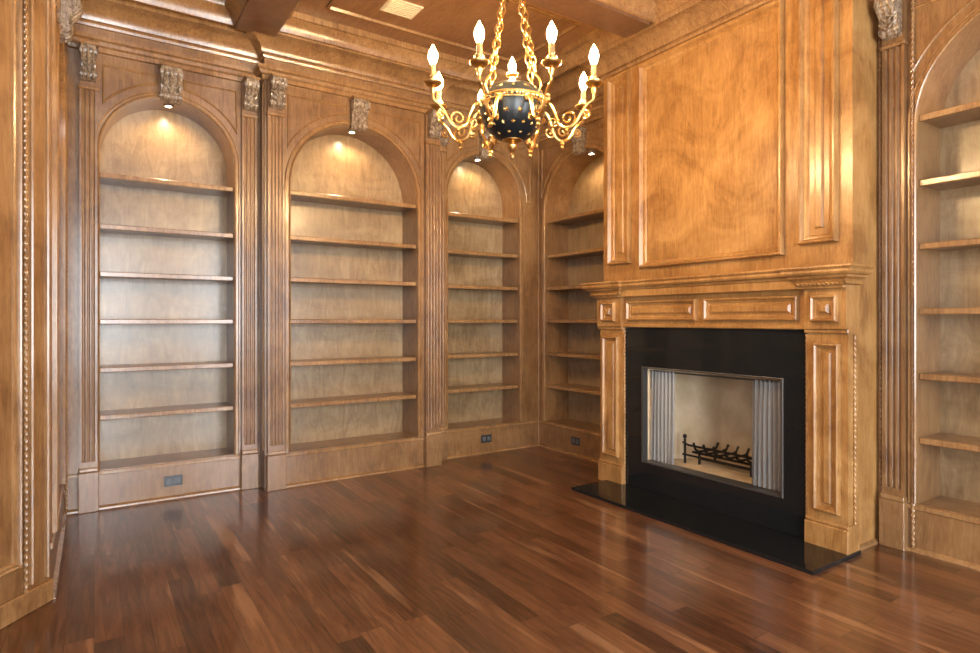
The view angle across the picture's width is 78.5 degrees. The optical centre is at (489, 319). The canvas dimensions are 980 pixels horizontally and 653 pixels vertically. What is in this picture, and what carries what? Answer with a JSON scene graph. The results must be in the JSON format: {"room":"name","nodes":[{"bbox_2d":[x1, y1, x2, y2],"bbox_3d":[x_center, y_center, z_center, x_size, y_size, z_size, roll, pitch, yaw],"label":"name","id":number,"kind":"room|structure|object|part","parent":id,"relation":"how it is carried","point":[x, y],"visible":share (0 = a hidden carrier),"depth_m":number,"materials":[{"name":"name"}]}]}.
{"room":"home library","nodes":[
{"label":"home library","id":0,"kind":"room"},
{"bbox_2d":[0,0,50,604],"bbox_3d":[-1.679,-0.500,0.069,1.403,3.600,8.807,0,0,-22],"label":"wall","id":1,"kind":"structure","parent":0,"point":[11,585],"depth_m":2.67,"materials":[{"name":"brown wood"}]},
{"bbox_2d":[0,0,52,629],"bbox_3d":[-2.122,-0.340,1.740,0.030,3.280,2.100,0,0,5],"label":"trim","id":2,"kind":"structure","parent":1,"relation":"attached to","point":[14,609],"depth_m":2.64,"materials":[{"name":"brown wood"}]},
{"bbox_2d":[65,23,603,142],"bbox_3d":[0.127,-1.886,3.150,4.020,0.112,4.720,0,0,-33],"label":"trim","id":3,"kind":"structure","parent":1,"relation":"attached to","point":[106,46],"depth_m":4.60,"materials":[{"name":"brown wood"}]},
{"bbox_2d":[129,0,656,86],"bbox_3d":[0.411,-2.215,1.302,4.720,0.169,7.720,0,0,-33],"label":"ceiling","id":4,"kind":"structure","parent":0,"point":[623,18],"depth_m":4.35,"materials":[{"name":"brown wood"}]},
{"bbox_2d":[380,0,423,19],"bbox_3d":[-0.652,-2.291,4.422,0.260,0.018,0.200,0,0,-33],"label":"ceiling vent","id":5,"kind":"object","parent":4,"relation":"attached to","point":[401,8],"depth_m":4.41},
{"bbox_2d":[423,0,603,158],"bbox_3d":[0.111,-1.552,2.996,0.850,1.494,0.850,0,0,0],"label":"chandelier","id":6,"kind":"object","parent":4,"relation":"hanging from","point":[511,111],"visible":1,"depth_m":2.88,"materials":[{"name":"gold metal"}]},
{"bbox_3d":[0.111,-1.035,2.996,0.330,0.290,0.330,0,0,-33],"label":"lamp shade","id":7,"kind":"part","parent":6,"relation":"part of","materials":[{"name":"black metal"}]},
{"bbox_2d":[295,0,596,74],"bbox_3d":[0.507,-2.350,1.592,6.400,0.100,8.900,0,0,-33],"label":"ceiling","id":8,"kind":"structure","parent":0,"point":[456,21],"depth_m":4.67,"materials":[{"name":"brown wood"}]},
{"bbox_2d":[0,446,979,652],"bbox_3d":[0.507,1.350,1.592,6.400,0.100,8.900,0,0,-33],"label":"floor","id":9,"kind":"structure","parent":0,"point":[495,552],"depth_m":2.95,"materials":[{"name":"brown wood"}]},
{"bbox_2d":[51,0,82,598],"bbox_3d":[-2.514,-0.500,3.355,0.397,3.600,1.470,0,0,-33],"label":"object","id":10,"kind":"object","parent":9,"relation":"on","point":[64,13],"visible":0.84,"depth_m":3.27,"materials":[{"name":"brown wood"}]},
{"bbox_3d":[-2.462,-0.500,3.389,0.040,3.600,1.470,0,0,-33],"label":"frame","id":11,"kind":"part","parent":10,"relation":"part of","materials":[{"name":"brown wood"}]},
{"bbox_3d":[-2.436,-0.230,3.407,0.024,3.060,1.470,0,0,-33],"label":"moulding","id":12,"kind":"part","parent":10,"relation":"part of","materials":[{"name":"brown wood"}]},
{"bbox_2d":[64,24,260,514],"bbox_3d":[-2.362,-0.500,4.417,1.260,3.600,0.464,0,0,-33],"label":"bookcase","id":13,"kind":"object","parent":9,"relation":"on","point":[163,164],"visible":0.99,"depth_m":4.51,"materials":[{"name":"brown wood"}]},
{"bbox_2d":[163,103,173,107],"bbox_3d":[-2.395,-1.597,4.470,0.072,0.020,0.072,0,0,-33],"label":"puck light","id":14,"kind":"object","parent":13,"relation":"attached to","point":[165,105],"depth_m":4.46,"materials":[{"name":"silver metal"}]},
{"bbox_2d":[164,474,182,486],"bbox_3d":[-2.305,1.170,4.368,0.120,0.074,0.010,0,0,-33],"label":"electrical outlet","id":15,"kind":"object","parent":13,"relation":"attached to","point":[170,480],"depth_m":4.37,"materials":[{"name":"grey plastic"}]},
{"bbox_2d":[265,58,446,491],"bbox_3d":[-1.123,-0.500,5.054,1.510,3.600,0.465,0,0,-33],"label":"bookcase","id":16,"kind":"object","parent":9,"relation":"on","point":[352,184],"visible":0.94,"depth_m":5.17,"materials":[{"name":"brown wood"}]},
{"bbox_2d":[260,58,264,489],"bbox_3d":[-1.127,-0.500,5.060,1.547,3.600,0.151,0,0,-33],"label":"trim","id":17,"kind":"structure","parent":16,"relation":"attached to","point":[262,87],"depth_m":4.60,"materials":[{"name":"brown wood"}]},
{"bbox_2d":[440,108,537,460],"bbox_3d":[-0.053,-0.500,5.939,1.250,3.600,0.464,0,0,-33],"label":"bookcase","id":18,"kind":"object","parent":9,"relation":"on","point":[489,207],"visible":0.65,"depth_m":6.11,"materials":[{"name":"brown wood"}]},
{"bbox_2d":[481,434,491,442],"bbox_3d":[-0.034,1.160,5.865,0.120,0.074,0.010,0,0,-33],"label":"electrical outlet","id":19,"kind":"object","parent":18,"relation":"attached to","point":[485,438],"depth_m":5.86,"materials":[{"name":"grey plastic"}]},
{"bbox_2d":[538,99,603,462],"bbox_3d":[0.929,-0.500,5.751,0.417,3.600,1.260,0,0,-33],"label":"bookcase","id":20,"kind":"object","parent":9,"relation":"on","point":[571,184],"visible":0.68,"depth_m":6.11,"materials":[{"name":"brown wood"}]},
{"bbox_2d":[571,436,579,445],"bbox_3d":[0.816,1.160,5.748,0.010,0.074,0.120,0,0,-33],"label":"electrical outlet","id":21,"kind":"object","parent":20,"relation":"attached to","point":[575,440],"depth_m":5.74,"materials":[{"name":"grey plastic"}]},
{"bbox_2d":[572,327,860,575],"bbox_3d":[1.563,0.678,4.106,1.030,1.243,1.845,0,0,-33],"label":"fireplace","id":22,"kind":"object","parent":9,"relation":"on","point":[715,421],"visible":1,"depth_m":4.07,"materials":[{"name":"black stone"}]},
{"bbox_3d":[1.492,0.713,4.098,0.097,0.725,1.120,0,0,-33],"label":"metal frame","id":23,"kind":"part","parent":22,"relation":"part of","materials":[{"name":"grey metal"}]},
{"bbox_2d":[872,0,979,570],"bbox_3d":[2.751,-0.500,2.946,0.464,3.600,1.490,0,0,-33],"label":"bookcase","id":24,"kind":"object","parent":9,"relation":"on","point":[946,94],"visible":1,"depth_m":3.41,"materials":[{"name":"brown wood"}]},
{"bbox_2d":[604,0,877,543],"bbox_3d":[1.762,-0.500,4.366,0.650,3.600,1.970,0,0,-33],"label":"wall","id":25,"kind":"structure","parent":0,"point":[712,107],"depth_m":3.85,"materials":[{"name":"brown wood"}]},
{"bbox_2d":[75,0,773,126],"bbox_3d":[0.507,-2.150,1.365,5.350,0.300,8.120,0,0,-33],"label":"trim","id":26,"kind":"structure","parent":25,"relation":"attached to","point":[678,22],"depth_m":4.59,"materials":[{"name":"brown wood"}]},
{"bbox_2d":[64,0,914,547],"bbox_3d":[-0.071,-0.275,4.977,5.270,3.110,2.608,0,0,7],"label":"trim","id":27,"kind":"structure","parent":25,"relation":"attached to","point":[912,1],"depth_m":3.51,"materials":[{"name":"brown wood"}]},
{"bbox_2d":[580,263,873,554],"bbox_3d":[1.413,0.501,4.079,0.250,1.598,2.100,0,0,-33],"label":"fireplace mantel","id":28,"kind":"object","parent":25,"relation":"attached to","point":[822,301],"depth_m":3.47,"materials":[{"name":"brown wood"}]},
{"bbox_2d":[607,0,878,550],"bbox_3d":[1.624,-0.335,4.218,0.344,3.270,1.915,0,0,-33],"label":"trim","id":29,"kind":"structure","parent":25,"relation":"attached to","point":[778,6],"depth_m":3.68,"materials":[{"name":"brown wood"}]}
]}

